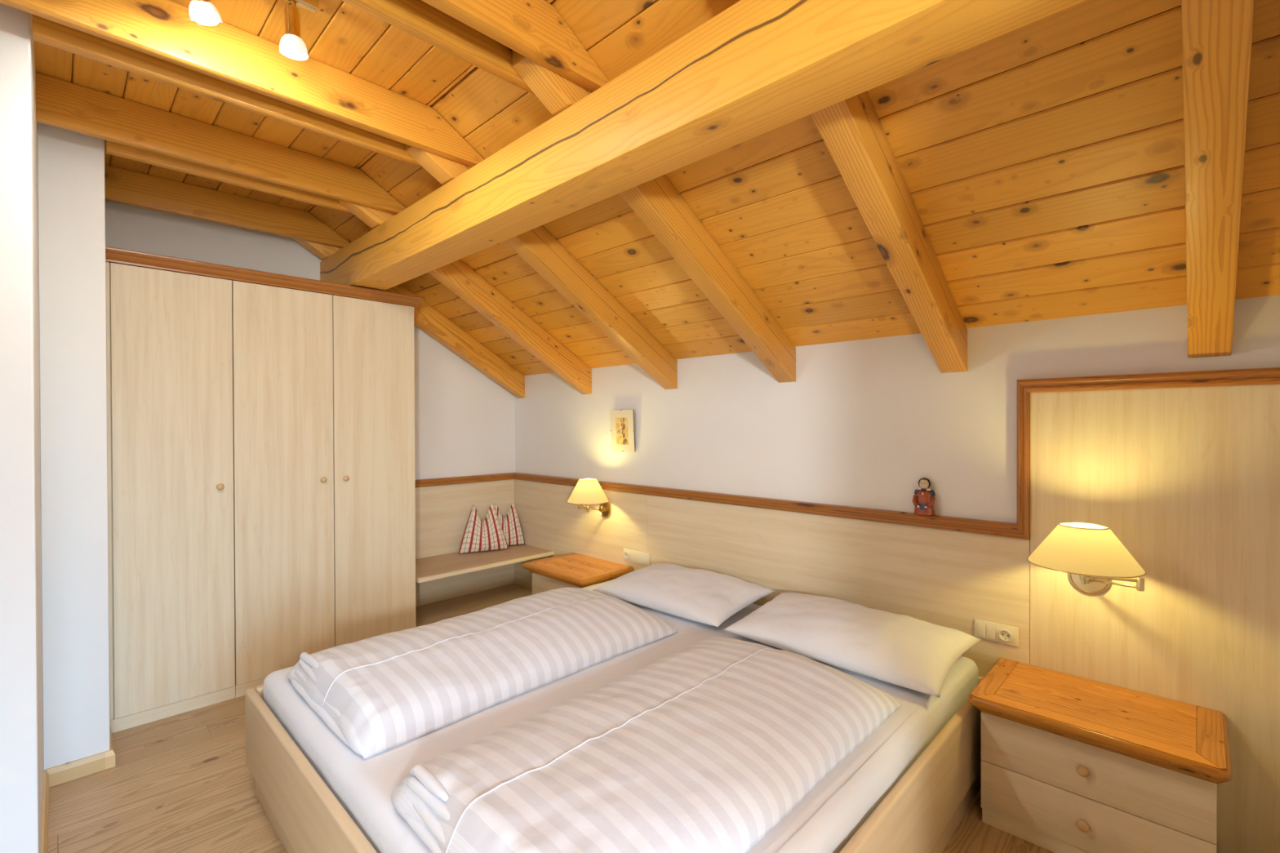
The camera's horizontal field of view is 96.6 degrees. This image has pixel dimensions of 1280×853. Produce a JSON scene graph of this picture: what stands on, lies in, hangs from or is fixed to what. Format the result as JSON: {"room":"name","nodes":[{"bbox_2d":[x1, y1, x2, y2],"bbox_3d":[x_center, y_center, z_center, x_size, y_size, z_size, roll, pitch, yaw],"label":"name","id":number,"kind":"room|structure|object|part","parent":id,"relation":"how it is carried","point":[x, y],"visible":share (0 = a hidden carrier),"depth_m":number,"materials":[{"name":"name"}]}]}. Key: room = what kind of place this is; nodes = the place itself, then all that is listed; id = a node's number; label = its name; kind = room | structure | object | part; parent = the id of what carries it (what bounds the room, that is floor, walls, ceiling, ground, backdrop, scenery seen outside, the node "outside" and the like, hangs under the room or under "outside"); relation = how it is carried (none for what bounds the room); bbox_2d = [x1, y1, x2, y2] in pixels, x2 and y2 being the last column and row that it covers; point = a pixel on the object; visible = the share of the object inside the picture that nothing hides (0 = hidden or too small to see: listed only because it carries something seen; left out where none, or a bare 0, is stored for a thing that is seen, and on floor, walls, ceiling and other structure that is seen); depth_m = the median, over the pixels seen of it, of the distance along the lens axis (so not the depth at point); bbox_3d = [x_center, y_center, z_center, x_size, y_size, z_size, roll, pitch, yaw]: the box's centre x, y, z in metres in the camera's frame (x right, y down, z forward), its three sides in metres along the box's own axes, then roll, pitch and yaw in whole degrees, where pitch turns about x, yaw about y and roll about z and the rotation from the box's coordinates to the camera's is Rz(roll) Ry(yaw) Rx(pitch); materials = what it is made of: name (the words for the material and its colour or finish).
{"room":"bedroom","nodes":[
{"label":"bedroom","id":0,"kind":"room"},
{"bbox_2d":[0,3,43,852],"bbox_3d":[-3.352,0.065,1.532,1.734,2.880,2.400,0,0,44],"label":"wall","id":1,"kind":"structure","parent":0,"point":[21,717],"depth_m":1.76,"materials":[{"name":"white paint"}]},
{"bbox_2d":[40,769,48,852],"bbox_3d":[-2.175,1.461,2.083,0.820,0.073,0.016,0,0,44],"label":"baseboard","id":2,"kind":"structure","parent":1,"relation":"attached to","point":[45,804],"depth_m":2.10,"materials":[{"name":"brown wood"}]},
{"bbox_2d":[105,200,515,479],"bbox_3d":[-3.020,0.061,3.196,0.120,2.906,5.342,0,0,44],"label":"wall","id":3,"kind":"structure","parent":0,"point":[464,420],"depth_m":4.47,"materials":[{"name":"white paint"}]},
{"bbox_2d":[320,0,1085,290],"bbox_3d":[0.483,-1.003,1.448,7.328,0.262,0.211,0,0,44],"label":"beam","id":4,"kind":"structure","parent":3,"relation":"attached to","point":[756,68],"depth_m":1.68,"materials":[{"name":"brown wood"}]},
{"bbox_2d":[47,695,1217,852],"bbox_3d":[-0.372,1.558,0.659,7.750,0.120,5.600,0,0,44],"label":"floor","id":5,"kind":"structure","parent":0,"point":[181,783],"depth_m":2.26,"materials":[{"name":"laminate"}]},
{"bbox_2d":[36,122,110,769],"bbox_3d":[-2.734,0.056,2.749,0.914,2.880,0.203,0,0,44],"label":"wall pier","id":6,"kind":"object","parent":5,"relation":"on","point":[72,271],"visible":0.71,"depth_m":2.43,"materials":[{"name":"white paint"}]},
{"bbox_2d":[44,751,105,786],"bbox_3d":[-2.402,1.460,2.426,0.016,0.073,0.187,0,0,44],"label":"baseboard","id":7,"kind":"object","parent":6,"relation":"attached to","point":[89,765],"visible":0.88,"depth_m":2.42,"materials":[{"name":"brown wood"}]},
{"bbox_2d":[110,727,115,753],"bbox_3d":[-2.445,1.459,2.632,0.366,0.073,0.016,0,0,44],"label":"baseboard","id":8,"kind":"structure","parent":6,"relation":"attached to","point":[112,747],"depth_m":2.57,"materials":[{"name":"brown wood"}]},
{"bbox_2d":[105,750,115,768],"bbox_3d":[-2.326,1.459,2.504,0.016,0.073,0.032,0,0,44],"label":"baseboard","id":9,"kind":"structure","parent":5,"relation":"on","point":[109,754],"depth_m":2.50,"materials":[{"name":"brown wood"}]},
{"bbox_2d":[105,246,425,733],"bbox_3d":[-2.214,0.311,3.497,0.604,2.356,1.581,0,0,44],"label":"wardrobe","id":10,"kind":"object","parent":5,"relation":"on","point":[260,425],"visible":0.88,"depth_m":3.17,"materials":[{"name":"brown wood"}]},
{"bbox_3d":[-2.404,0.314,2.957,0.020,2.224,0.487,0,0,44],"label":"door","id":11,"kind":"part","parent":10,"relation":"part of","materials":[{"name":"brown wood"}]},
{"bbox_3d":[-2.260,0.324,3.071,0.026,0.035,0.035,0,0,44],"label":"knob","id":12,"kind":"part","parent":10,"relation":"part of","materials":[{"name":"brown wood"}]},
{"bbox_3d":[-2.027,-0.835,3.304,0.070,0.062,1.581,0,0,44],"label":"cornice","id":13,"kind":"part","parent":10,"relation":"part of","materials":[{"name":"brown wood"}]},
{"bbox_3d":[-2.055,0.311,3.313,0.020,2.224,0.502,0,0,44],"label":"door","id":14,"kind":"part","parent":10,"relation":"part of","materials":[{"name":"brown wood"}]},
{"bbox_3d":[-1.905,0.321,3.434,0.026,0.035,0.035,0,0,44],"label":"knob","id":15,"kind":"part","parent":10,"relation":"part of","materials":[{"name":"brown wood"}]},
{"bbox_3d":[-1.817,0.320,3.524,0.026,0.035,0.035,0,0,44],"label":"knob","id":16,"kind":"part","parent":10,"relation":"part of","materials":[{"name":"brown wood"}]},
{"bbox_3d":[-1.700,0.307,3.676,0.020,2.224,0.503,0,0,44],"label":"door","id":17,"kind":"part","parent":10,"relation":"part of","materials":[{"name":"brown wood"}]},
{"bbox_2d":[415,544,553,626],"bbox_3d":[-1.292,1.250,4.426,0.566,0.462,1.119,0,0,44],"label":"bench","id":18,"kind":"object","parent":5,"relation":"on","point":[443,578],"visible":0.59,"depth_m":4.50,"materials":[{"name":"brown wood"}]},
{"bbox_3d":[-1.489,1.215,4.619,0.015,0.331,1.119,0,0,44],"label":"panel","id":19,"kind":"part","parent":18,"relation":"part of","materials":[{"name":"brown wood"}]},
{"bbox_2d":[415,583,532,626],"bbox_3d":[-1.321,1.390,4.457,0.450,0.018,1.119,0,0,44],"label":"shelf","id":20,"kind":"object","parent":18,"relation":"attached to","point":[433,611],"depth_m":4.48,"materials":[{"name":"brown wood"}]},
{"bbox_3d":[-1.301,1.034,4.434,0.542,0.030,1.119,0,0,44],"label":"seat","id":21,"kind":"part","parent":18,"relation":"part of","materials":[{"name":"brown wood"}]},
{"bbox_2d":[458,503,508,553],"bbox_3d":[-1.276,0.824,4.648,0.400,0.377,0.126,0,0,-28],"label":"cushion","id":22,"kind":"object","parent":18,"relation":"on","point":[478,535],"visible":1,"depth_m":4.61,"materials":[{"name":"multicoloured fabric"}]},
{"bbox_2d":[493,502,524,545],"bbox_3d":[-1.147,0.832,4.840,0.334,0.357,0.103,0,0,-27],"label":"cushion","id":23,"kind":"object","parent":18,"relation":"on","point":[511,526],"visible":0.59,"depth_m":4.83,"materials":[{"name":"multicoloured fabric"}]},
{"bbox_3d":[-0.918,1.211,4.832,0.500,0.330,0.016,0,0,44],"label":"panel","id":24,"kind":"part","parent":18,"relation":"part of","materials":[{"name":"brown wood"}]},
{"bbox_2d":[522,552,634,595],"bbox_3d":[-0.449,1.232,4.054,0.683,0.495,0.473,0,0,44],"label":"nightstand","id":25,"kind":"object","parent":5,"relation":"on","point":[573,570],"visible":0.46,"depth_m":3.98,"materials":[{"name":"brown wood"}]},
{"bbox_3d":[-0.557,1.151,3.943,0.621,0.186,0.020,0,0,44],"label":"drawer","id":26,"kind":"part","parent":25,"relation":"part of","materials":[{"name":"brown wood"}]},
{"bbox_2d":[244,675,983,852],"bbox_3d":[-0.047,1.279,2.391,2.180,0.416,2.275,0,0,44],"label":"double bed","id":27,"kind":"object","parent":5,"relation":"on","point":[923,811],"visible":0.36,"depth_m":1.87,"materials":[{"name":"brown wood"}]},
{"bbox_3d":[-0.831,1.234,1.590,2.180,0.311,0.034,0,0,44],"label":"footboard","id":28,"kind":"part","parent":27,"relation":"part of","materials":[{"name":"brown wood"}]},
{"bbox_2d":[262,579,978,852],"bbox_3d":[-0.048,1.135,2.395,2.095,0.275,2.194,0,0,44],"label":"mattress","id":29,"kind":"object","parent":27,"relation":"on","point":[828,816],"visible":0.3,"depth_m":1.82,"materials":[{"name":"white fabric"}]},
{"bbox_2d":[286,586,676,759],"bbox_3d":[-0.602,0.921,2.530,0.809,0.153,1.522,0,0,44],"label":"duvet","id":30,"kind":"object","parent":29,"relation":"on","point":[378,694],"visible":1,"depth_m":2.17,"materials":[{"name":"fabric"}]},
{"bbox_2d":[391,637,900,852],"bbox_3d":[0.131,0.928,1.789,0.806,0.142,1.530,0,0,44],"label":"duvet","id":31,"kind":"object","parent":29,"relation":"on","point":[708,745],"visible":1,"depth_m":1.51,"materials":[{"name":"fabric"}]},
{"bbox_2d":[593,563,775,626],"bbox_3d":[0.231,0.906,3.218,0.901,0.172,0.555,0,0,44],"label":"pillow","id":32,"kind":"object","parent":29,"relation":"on","point":[706,597],"visible":1,"depth_m":3.05,"materials":[{"name":"white fabric"}]},
{"bbox_2d":[722,592,982,697],"bbox_3d":[0.910,0.907,2.539,0.955,0.169,0.536,0,0,44],"label":"pillow","id":33,"kind":"object","parent":29,"relation":"on","point":[906,651],"visible":1,"depth_m":2.37,"materials":[{"name":"white fabric"}]},
{"bbox_3d":[0.738,1.229,3.193,2.100,0.291,0.030,0,0,44],"label":"head rail","id":34,"kind":"part","parent":27,"relation":"part of","materials":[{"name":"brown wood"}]},
{"bbox_2d":[967,657,1232,852],"bbox_3d":[1.613,1.235,2.035,0.683,0.495,0.473,0,0,44],"label":"nightstand","id":35,"kind":"object","parent":5,"relation":"on","point":[1070,763],"visible":1,"depth_m":1.93,"materials":[{"name":"brown wood"}]},
{"bbox_3d":[1.484,1.154,1.911,0.036,0.036,0.027,0,0,44],"label":"knob","id":36,"kind":"part","parent":35,"relation":"part of","materials":[{"name":"brown wood"}]},
{"bbox_3d":[1.485,1.338,1.912,0.036,0.036,0.027,0,0,44],"label":"knob","id":37,"kind":"part","parent":35,"relation":"part of","materials":[{"name":"brown wood"}]},
{"bbox_3d":[1.504,1.154,1.925,0.621,0.186,0.020,0,0,44],"label":"drawer","id":38,"kind":"part","parent":35,"relation":"part of","materials":[{"name":"brown wood"}]},
{"bbox_3d":[1.505,1.339,1.926,0.621,0.178,0.020,0,0,44],"label":"drawer","id":39,"kind":"part","parent":35,"relation":"part of","materials":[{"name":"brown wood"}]},
{"bbox_2d":[33,0,1279,375],"bbox_3d":[-0.322,-0.943,0.588,7.484,1.077,5.402,0,0,44],"label":"ceiling","id":40,"kind":"structure","parent":0,"point":[1041,162],"depth_m":2.07,"materials":[{"name":"brown wood"}]},
{"bbox_2d":[35,72,405,214],"bbox_3d":[-2.664,-1.289,1.939,0.052,0.178,3.861,0,0,44],"label":"beam","id":41,"kind":"structure","parent":40,"relation":"attached to","point":[60,104],"depth_m":2.57,"materials":[{"name":"brown wood"}]},
{"bbox_2d":[104,164,349,248],"bbox_3d":[-2.404,-1.299,3.474,0.050,0.178,1.303,0,0,44],"label":"beam","id":42,"kind":"structure","parent":40,"relation":"attached to","point":[122,186],"depth_m":3.34,"materials":[{"name":"brown wood"}]},
{"bbox_2d":[31,13,423,168],"bbox_3d":[-1.348,-1.296,2.297,0.050,0.178,1.507,0,0,44],"label":"beam","id":43,"kind":"structure","parent":40,"relation":"attached to","point":[45,31],"depth_m":2.05,"materials":[{"name":"brown wood"}]},
{"bbox_2d":[106,140,352,213],"bbox_3d":[-1.887,-1.298,2.967,0.050,0.178,1.303,0,0,44],"label":"beam","id":44,"kind":"structure","parent":40,"relation":"attached to","point":[113,148],"depth_m":2.77,"materials":[{"name":"brown wood"}]},
{"bbox_2d":[0,0,484,167],"bbox_3d":[-2.054,-1.288,1.342,0.052,0.178,3.861,0,0,44],"label":"beam","id":45,"kind":"structure","parent":40,"relation":"attached to","point":[163,29],"depth_m":2.01,"materials":[{"name":"brown wood"}]},
{"bbox_2d":[188,0,319,60],"bbox_3d":[-1.361,-1.281,1.556,0.163,0.203,0.858,0,0,39],"label":"spotlights","id":46,"kind":"object","parent":40,"relation":"attached to","point":[291,46],"visible":1,"depth_m":1.80,"materials":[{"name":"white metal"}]},
{"bbox_3d":[-1.296,-1.228,1.703,0.081,0.075,0.081,0,0,44],"label":"lamp shade","id":47,"kind":"part","parent":46,"relation":"part of","materials":[{"name":"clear glass"}]},
{"bbox_3d":[-1.296,-1.226,1.706,0.056,0.062,0.055,0,0,44],"label":"bulb","id":48,"kind":"part","parent":46,"relation":"part of","materials":[{"name":"white glass"}]},
{"bbox_3d":[-1.108,-1.216,1.826,0.080,0.056,0.080,0,0,44],"label":"lamp shade","id":49,"kind":"part","parent":46,"relation":"part of","materials":[{"name":"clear glass"}]},
{"bbox_3d":[-1.108,-1.211,1.826,0.056,0.056,0.056,0,0,44],"label":"bulb","id":50,"kind":"part","parent":46,"relation":"part of","materials":[{"name":"white glass"}]},
{"bbox_3d":[-1.346,-1.361,1.543,0.040,0.044,0.860,0,0,44],"label":"rail","id":51,"kind":"part","parent":46,"relation":"part of","materials":[{"name":"white metal"}]},
{"bbox_2d":[293,238,524,398],"bbox_3d":[-1.648,-0.819,4.363,0.109,1.150,1.741,0,0,44],"label":"rafter","id":52,"kind":"object","parent":40,"relation":"attached to","point":[428,320],"visible":0.55,"depth_m":4.51,"materials":[{"name":"brown wood"}]},
{"bbox_2d":[341,0,536,96],"bbox_3d":[-1.557,-1.288,0.856,0.048,0.178,3.861,0,0,44],"label":"beam","id":53,"kind":"structure","parent":40,"relation":"attached to","point":[419,19],"depth_m":1.80,"materials":[{"name":"brown wood"}]},
{"bbox_2d":[339,200,591,394],"bbox_3d":[-1.014,-0.818,3.743,0.109,1.150,1.741,0,0,44],"label":"rafter","id":54,"kind":"object","parent":40,"relation":"attached to","point":[456,276],"visible":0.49,"depth_m":3.80,"materials":[{"name":"brown wood"}]},
{"bbox_2d":[421,0,608,93],"bbox_3d":[-1.440,-1.288,0.740,0.056,0.178,3.861,0,0,44],"label":"beam","id":55,"kind":"structure","parent":40,"relation":"attached to","point":[534,29],"depth_m":1.83,"materials":[{"name":"brown wood"}]},
{"bbox_2d":[405,144,677,389],"bbox_3d":[-0.404,-0.817,3.146,0.109,1.150,1.741,0,0,44],"label":"rafter","id":56,"kind":"object","parent":40,"relation":"attached to","point":[536,246],"visible":0.54,"depth_m":3.18,"materials":[{"name":"brown wood"}]},
{"bbox_2d":[511,49,795,382],"bbox_3d":[0.208,-0.816,2.546,0.109,1.150,1.741,0,0,44],"label":"rafter","id":57,"kind":"object","parent":40,"relation":"attached to","point":[655,202],"visible":0.51,"depth_m":2.54,"materials":[{"name":"brown wood"}]},
{"bbox_2d":[810,91,967,373],"bbox_3d":[0.811,-0.815,1.956,0.109,1.150,1.741,0,0,44],"label":"rafter","id":58,"kind":"object","parent":40,"relation":"attached to","point":[851,129],"visible":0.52,"depth_m":2.00,"materials":[{"name":"brown wood"}]},
{"bbox_2d":[1181,0,1254,358],"bbox_3d":[1.395,-0.814,1.385,0.109,1.150,1.741,0,0,44],"label":"rafter","id":59,"kind":"object","parent":40,"relation":"attached to","point":[1217,34],"visible":1,"depth_m":1.45,"materials":[{"name":"brown wood"}]},
{"bbox_2d":[515,294,1279,523],"bbox_3d":[1.555,0.517,2.543,7.574,1.965,0.120,0,0,44],"label":"wall","id":60,"kind":"structure","parent":0,"point":[860,423],"depth_m":2.89,"materials":[{"name":"white paint"}]},
{"bbox_2d":[609,409,635,452],"bbox_3d":[-0.125,0.030,4.063,0.240,0.302,0.030,0,0,44],"label":"picture","id":61,"kind":"object","parent":60,"relation":"attached to","point":[622,421],"visible":1,"depth_m":4.05,"materials":[{"name":"beige paper"}]},
{"bbox_2d":[415,367,1279,852],"bbox_3d":[0.161,0.645,3.020,4.670,1.676,1.149,0,0,44],"label":"panelling","id":62,"kind":"object","parent":60,"relation":"attached to","point":[1183,468],"visible":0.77,"depth_m":2.22,"materials":[{"name":"beige wood"}]},
{"bbox_3d":[-1.489,0.438,4.633,0.052,0.056,1.149,0,0,44],"label":"rail","id":63,"kind":"part","parent":62,"relation":"part of","materials":[{"name":"brown wood"}]},
{"bbox_3d":[-1.506,0.971,4.634,0.030,1.018,1.120,0,0,44],"label":"panel","id":64,"kind":"part","parent":62,"relation":"part of","materials":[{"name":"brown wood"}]},
{"bbox_3d":[-0.518,0.969,4.472,1.609,1.018,0.029,0,0,44],"label":"panel","id":65,"kind":"part","parent":62,"relation":"part of","materials":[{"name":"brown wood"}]},
{"bbox_2d":[567,478,611,517],"bbox_3d":[-0.349,0.520,4.040,0.296,0.297,0.345,0,0,44],"label":"wall lamp","id":66,"kind":"object","parent":62,"relation":"attached to","point":[588,491],"visible":1,"depth_m":3.95,"materials":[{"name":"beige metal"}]},
{"bbox_3d":[-0.367,0.451,4.022,0.292,0.156,0.292,0,0,44],"label":"lamp shade","id":67,"kind":"part","parent":66,"relation":"part of","materials":[{"name":"beige fabric"}]},
{"bbox_3d":[-0.359,0.598,4.143,0.162,0.035,0.010,0,0,-11],"label":"arm","id":68,"kind":"part","parent":66,"relation":"part of","materials":[{"name":"gold metal"}]},
{"bbox_3d":[-0.262,0.604,4.176,0.126,0.126,0.030,0,0,44],"label":"wall plate","id":69,"kind":"part","parent":66,"relation":"part of","materials":[{"name":"gold metal"}]},
{"bbox_2d":[623,548,649,565],"bbox_3d":[-0.017,0.900,3.945,0.246,0.080,0.021,0,0,44],"label":"socket plate","id":70,"kind":"object","parent":62,"relation":"attached to","point":[633,556],"visible":0.98,"depth_m":3.93,"materials":[{"name":"beige plastic"}]},
{"bbox_2d":[624,551,629,558],"bbox_3d":[-0.093,0.905,4.011,0.048,0.048,0.010,0,0,44],"label":"socket","id":71,"kind":"object","parent":70,"relation":"attached to","point":[626,553],"depth_m":4.01,"materials":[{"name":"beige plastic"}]},
{"bbox_3d":[0.245,0.437,3.703,3.833,0.056,0.052,0,0,44],"label":"rail","id":72,"kind":"part","parent":62,"relation":"part of","materials":[{"name":"brown wood"}]},
{"bbox_3d":[0.841,0.971,3.141,2.192,1.018,0.029,0,0,44],"label":"panel","id":73,"kind":"part","parent":62,"relation":"part of","materials":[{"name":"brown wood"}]},
{"bbox_2d":[911,477,935,515],"bbox_3d":[1.317,0.323,2.644,0.095,0.173,0.060,0,0,44],"label":"figurine","id":74,"kind":"object","parent":62,"relation":"on","point":[923,500],"visible":1,"depth_m":2.63,"materials":[{"name":"red ceramic"}]},
{"bbox_2d":[918,504,926,509],"bbox_3d":[1.303,0.371,2.630,0.036,0.022,0.020,0,0,44],"label":"bowl","id":75,"kind":"object","parent":74,"relation":"on","point":[920,506],"depth_m":2.62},
{"bbox_2d":[974,618,1018,647],"bbox_3d":[1.522,0.883,2.439,0.165,0.080,0.021,0,0,44],"label":"switch plate","id":76,"kind":"object","parent":62,"relation":"attached to","point":[987,630],"visible":0.98,"depth_m":2.44,"materials":[{"name":"beige plastic"}]},
{"bbox_2d":[998,629,1012,641],"bbox_3d":[1.543,0.883,2.410,0.048,0.048,0.010,0,0,44],"label":"socket","id":77,"kind":"object","parent":76,"relation":"attached to","point":[1004,635],"depth_m":2.41,"materials":[{"name":"beige plastic"}]},
{"bbox_3d":[1.598,0.136,2.376,0.044,0.662,0.052,0,0,44],"label":"rail","id":78,"kind":"part","parent":62,"relation":"part of","materials":[{"name":"brown wood"}]},
{"bbox_2d":[1026,521,1146,594],"bbox_3d":[1.613,0.502,2.066,0.336,0.300,0.420,0,0,44],"label":"wall lamp","id":79,"kind":"object","parent":62,"relation":"attached to","point":[1091,555],"visible":1,"depth_m":1.96,"materials":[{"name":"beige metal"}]},
{"bbox_3d":[1.743,0.584,2.213,0.134,0.134,0.030,0,0,44],"label":"wall plate","id":80,"kind":"part","parent":79,"relation":"part of","materials":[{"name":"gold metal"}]},
{"bbox_3d":[1.644,0.529,1.989,0.153,0.018,0.012,0,0,39],"label":"arm","id":81,"kind":"part","parent":79,"relation":"part of","materials":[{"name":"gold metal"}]},
{"bbox_3d":[1.714,0.569,2.068,0.010,0.053,0.257,0,0,5],"label":"arm","id":82,"kind":"part","parent":79,"relation":"part of","materials":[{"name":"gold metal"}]},
{"bbox_3d":[1.895,-0.167,2.082,0.880,0.056,0.052,0,0,44],"label":"rail","id":83,"kind":"part","parent":62,"relation":"part of","materials":[{"name":"brown wood"}]},
{"bbox_3d":[1.923,0.660,2.079,0.835,1.642,0.029,0,0,44],"label":"panel","id":84,"kind":"part","parent":62,"relation":"part of","materials":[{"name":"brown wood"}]}
]}

